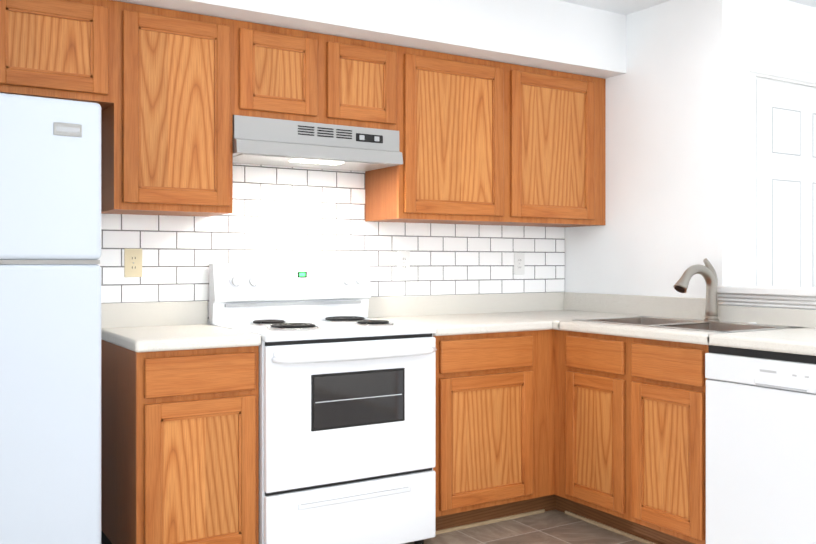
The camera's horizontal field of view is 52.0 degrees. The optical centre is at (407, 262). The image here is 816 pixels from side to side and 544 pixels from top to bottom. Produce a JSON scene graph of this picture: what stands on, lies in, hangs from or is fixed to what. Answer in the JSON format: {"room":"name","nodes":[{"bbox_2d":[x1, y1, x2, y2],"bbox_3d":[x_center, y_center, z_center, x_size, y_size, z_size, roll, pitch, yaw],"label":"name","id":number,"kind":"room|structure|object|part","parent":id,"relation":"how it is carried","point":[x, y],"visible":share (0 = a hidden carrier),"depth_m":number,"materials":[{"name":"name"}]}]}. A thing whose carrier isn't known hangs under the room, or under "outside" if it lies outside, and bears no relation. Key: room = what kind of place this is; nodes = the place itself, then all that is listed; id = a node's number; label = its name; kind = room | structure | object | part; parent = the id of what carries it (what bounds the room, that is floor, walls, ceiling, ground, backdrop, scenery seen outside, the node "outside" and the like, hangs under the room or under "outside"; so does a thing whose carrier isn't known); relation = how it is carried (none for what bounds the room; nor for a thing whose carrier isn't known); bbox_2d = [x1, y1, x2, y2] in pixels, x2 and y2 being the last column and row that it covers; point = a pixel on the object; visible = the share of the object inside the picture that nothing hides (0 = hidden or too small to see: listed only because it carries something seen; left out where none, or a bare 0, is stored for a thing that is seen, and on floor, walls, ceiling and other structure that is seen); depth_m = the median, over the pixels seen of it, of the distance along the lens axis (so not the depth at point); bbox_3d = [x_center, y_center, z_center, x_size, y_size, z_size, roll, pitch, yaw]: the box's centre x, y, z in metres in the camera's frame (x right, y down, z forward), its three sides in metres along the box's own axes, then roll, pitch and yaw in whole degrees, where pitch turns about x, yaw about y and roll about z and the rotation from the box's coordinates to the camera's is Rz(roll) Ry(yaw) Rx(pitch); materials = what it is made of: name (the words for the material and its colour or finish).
{"room":"kitchen","nodes":[
{"label":"kitchen","id":0,"kind":"room"},
{"bbox_2d":[0,0,119,111],"bbox_3d":[-1.593,-0.787,2.992,0.978,0.380,0.342,0,0,-32],"label":"upper cabinet","id":1,"kind":"object","parent":0,"relation":"attached to","point":[56,49],"depth_m":3.01,"materials":[{"name":"brown wood"}]},
{"bbox_2d":[101,2,239,219],"bbox_3d":[-0.981,-0.588,3.371,0.461,0.778,0.342,0,0,-32],"label":"upper cabinet","id":2,"kind":"object","parent":0,"relation":"attached to","point":[167,145],"depth_m":3.23,"materials":[{"name":"brown wood"}]},
{"bbox_2d":[232,20,403,131],"bbox_3d":[-0.453,-0.786,3.697,0.780,0.382,0.342,0,0,-32],"label":"upper cabinet","id":3,"kind":"object","parent":0,"relation":"attached to","point":[281,73],"depth_m":3.54,"materials":[{"name":"brown wood"}]},
{"bbox_2d":[113,0,625,78],"bbox_3d":[-0.487,-1.130,3.603,3.505,0.300,0.470,0,0,-32],"label":"soffit","id":4,"kind":"structure","parent":0,"point":[559,36],"depth_m":3.81,"materials":[{"name":"paint"}]},
{"bbox_2d":[360,47,511,227],"bbox_3d":[0.138,-0.589,4.062,0.610,0.778,0.342,0,0,-32],"label":"upper cabinet","id":5,"kind":"object","parent":0,"relation":"attached to","point":[455,143],"depth_m":3.93,"materials":[{"name":"brown wood"}]},
{"bbox_2d":[405,509,644,543],"bbox_3d":[-0.304,1.200,0.107,7.100,0.050,7.010,0,0,-32],"label":"floor","id":6,"kind":"structure","parent":0,"point":[555,526],"depth_m":3.63,"materials":[{"name":"tile"}]},
{"bbox_2d":[0,93,100,543],"bbox_3d":[-1.504,0.322,2.765,0.820,1.706,0.781,0,0,-32],"label":"refrigerator","id":7,"kind":"object","parent":6,"relation":"on","point":[50,322],"visible":1,"depth_m":2.63,"materials":[{"name":"white painted metal"},{"name":"grey plastic"}]},
{"bbox_2d":[101,340,258,543],"bbox_3d":[-0.902,0.742,3.252,0.447,0.865,0.627,0,0,-32],"label":"base cabinet","id":8,"kind":"object","parent":6,"relation":"on","point":[180,430],"depth_m":3.00,"materials":[{"name":"brown wood"}]},
{"bbox_2d":[101,324,260,351],"bbox_3d":[-0.902,0.286,3.242,0.459,0.043,0.643,0,0,-32],"label":"countertop","id":9,"kind":"structure","parent":8,"relation":"on","point":[149,337],"depth_m":3.05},
{"bbox_2d":[209,263,436,543],"bbox_3d":[-0.352,0.589,3.516,0.758,1.172,0.710,0,0,-32],"label":"electric range","id":10,"kind":"object","parent":6,"relation":"on","point":[347,420],"visible":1,"depth_m":3.31,"materials":[{"name":"white metal"},{"name":"black glass"},{"name":"black metal"}]},
{"bbox_2d":[433,332,551,534],"bbox_3d":[0.232,0.742,3.953,0.685,0.865,0.627,0,0,-32],"label":"base cabinet","id":11,"kind":"object","parent":6,"relation":"on","point":[494,392],"depth_m":3.69,"materials":[{"name":"brown wood"}]},
{"bbox_2d":[368,312,551,335],"bbox_3d":[0.222,0.286,3.937,0.651,0.043,0.643,0,0,-32],"label":"countertop","id":12,"kind":"structure","parent":11,"relation":"on","point":[456,323],"depth_m":3.78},
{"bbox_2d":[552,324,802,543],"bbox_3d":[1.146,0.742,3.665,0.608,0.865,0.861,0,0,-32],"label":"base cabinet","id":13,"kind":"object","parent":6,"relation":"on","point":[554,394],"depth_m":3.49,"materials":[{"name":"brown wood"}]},
{"bbox_2d":[484,308,815,355],"bbox_3d":[1.177,0.286,3.623,0.648,0.043,2.180,0,0,-32],"label":"countertop","id":14,"kind":"structure","parent":13,"relation":"on","point":[784,338],"depth_m":3.43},
{"bbox_2d":[673,258,719,321],"bbox_3d":[1.272,0.120,3.685,0.265,0.281,0.068,0,0,-32],"label":"faucet","id":15,"kind":"object","parent":14,"relation":"on","point":[708,272],"depth_m":3.71,"materials":[{"name":"silver metal"}]},
{"bbox_2d":[705,345,815,543],"bbox_3d":[1.519,0.743,3.014,0.576,0.864,0.632,0,0,-32],"label":"dishwasher","id":16,"kind":"object","parent":6,"relation":"on","point":[760,446],"visible":1,"depth_m":2.94,"materials":[{"name":"white painted metal"},{"name":"white plastic"},{"name":"black plastic"}]},
{"bbox_2d":[559,0,815,14],"bbox_3d":[2.248,-1.330,1.683,13.100,0.100,7.010,0,0,-32],"label":"ceiling","id":17,"kind":"structure","parent":0,"point":[625,7],"depth_m":4.14,"materials":[{"name":"paint"}]},
{"bbox_2d":[565,0,815,297],"bbox_3d":[1.708,-0.053,4.561,1.235,2.455,1.147,0,0,-32],"label":"wall","id":18,"kind":"structure","parent":0,"point":[710,130],"depth_m":4.05,"materials":[{"name":"paint"}]},
{"bbox_3d":[1.988,0.114,4.111,0.944,2.122,0.087,0,0,-32],"label":"pantry six panel door","id":19,"kind":"part","parent":18,"relation":"part of","materials":[{"name":"white"}]},
{"bbox_2d":[717,285,815,309],"bbox_3d":[1.819,0.640,3.300,0.230,1.070,1.290,0,0,-32],"label":"window sill","id":20,"kind":"structure","parent":0,"point":[788,297],"depth_m":3.57,"materials":[{"name":"paint"}]},
{"bbox_2d":[564,292,815,327],"bbox_3d":[1.439,0.220,3.774,0.044,0.110,2.160,0,0,-32],"label":"backsplash","id":21,"kind":"structure","parent":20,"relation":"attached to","point":[708,308],"depth_m":3.96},
{"bbox_3d":[1.913,-0.053,5.441,9.720,2.455,0.164,0,0,-32],"label":"wall","id":22,"kind":"structure","parent":0,"visible":0},
{"bbox_2d":[233,115,402,171],"bbox_3d":[-0.444,-0.512,3.682,0.773,0.161,0.355,0,0,-32],"label":"range hood","id":23,"kind":"object","parent":22,"relation":"attached to","point":[271,142],"visible":1,"depth_m":3.55,"materials":[{"name":"silver metal"}]},
{"bbox_2d":[101,292,563,327],"bbox_3d":[-0.188,0.219,4.049,2.523,0.110,0.020,0,0,-32],"label":"backsplash","id":24,"kind":"structure","parent":22,"relation":"attached to","point":[129,313],"depth_m":4.12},
{"bbox_2d":[496,64,604,231],"bbox_3d":[0.684,-0.589,4.399,0.672,0.778,0.342,0,0,-32],"label":"upper cabinet","id":25,"kind":"object","parent":22,"relation":"attached to","point":[558,118],"depth_m":4.26,"materials":[{"name":"brown wood"}]}
]}

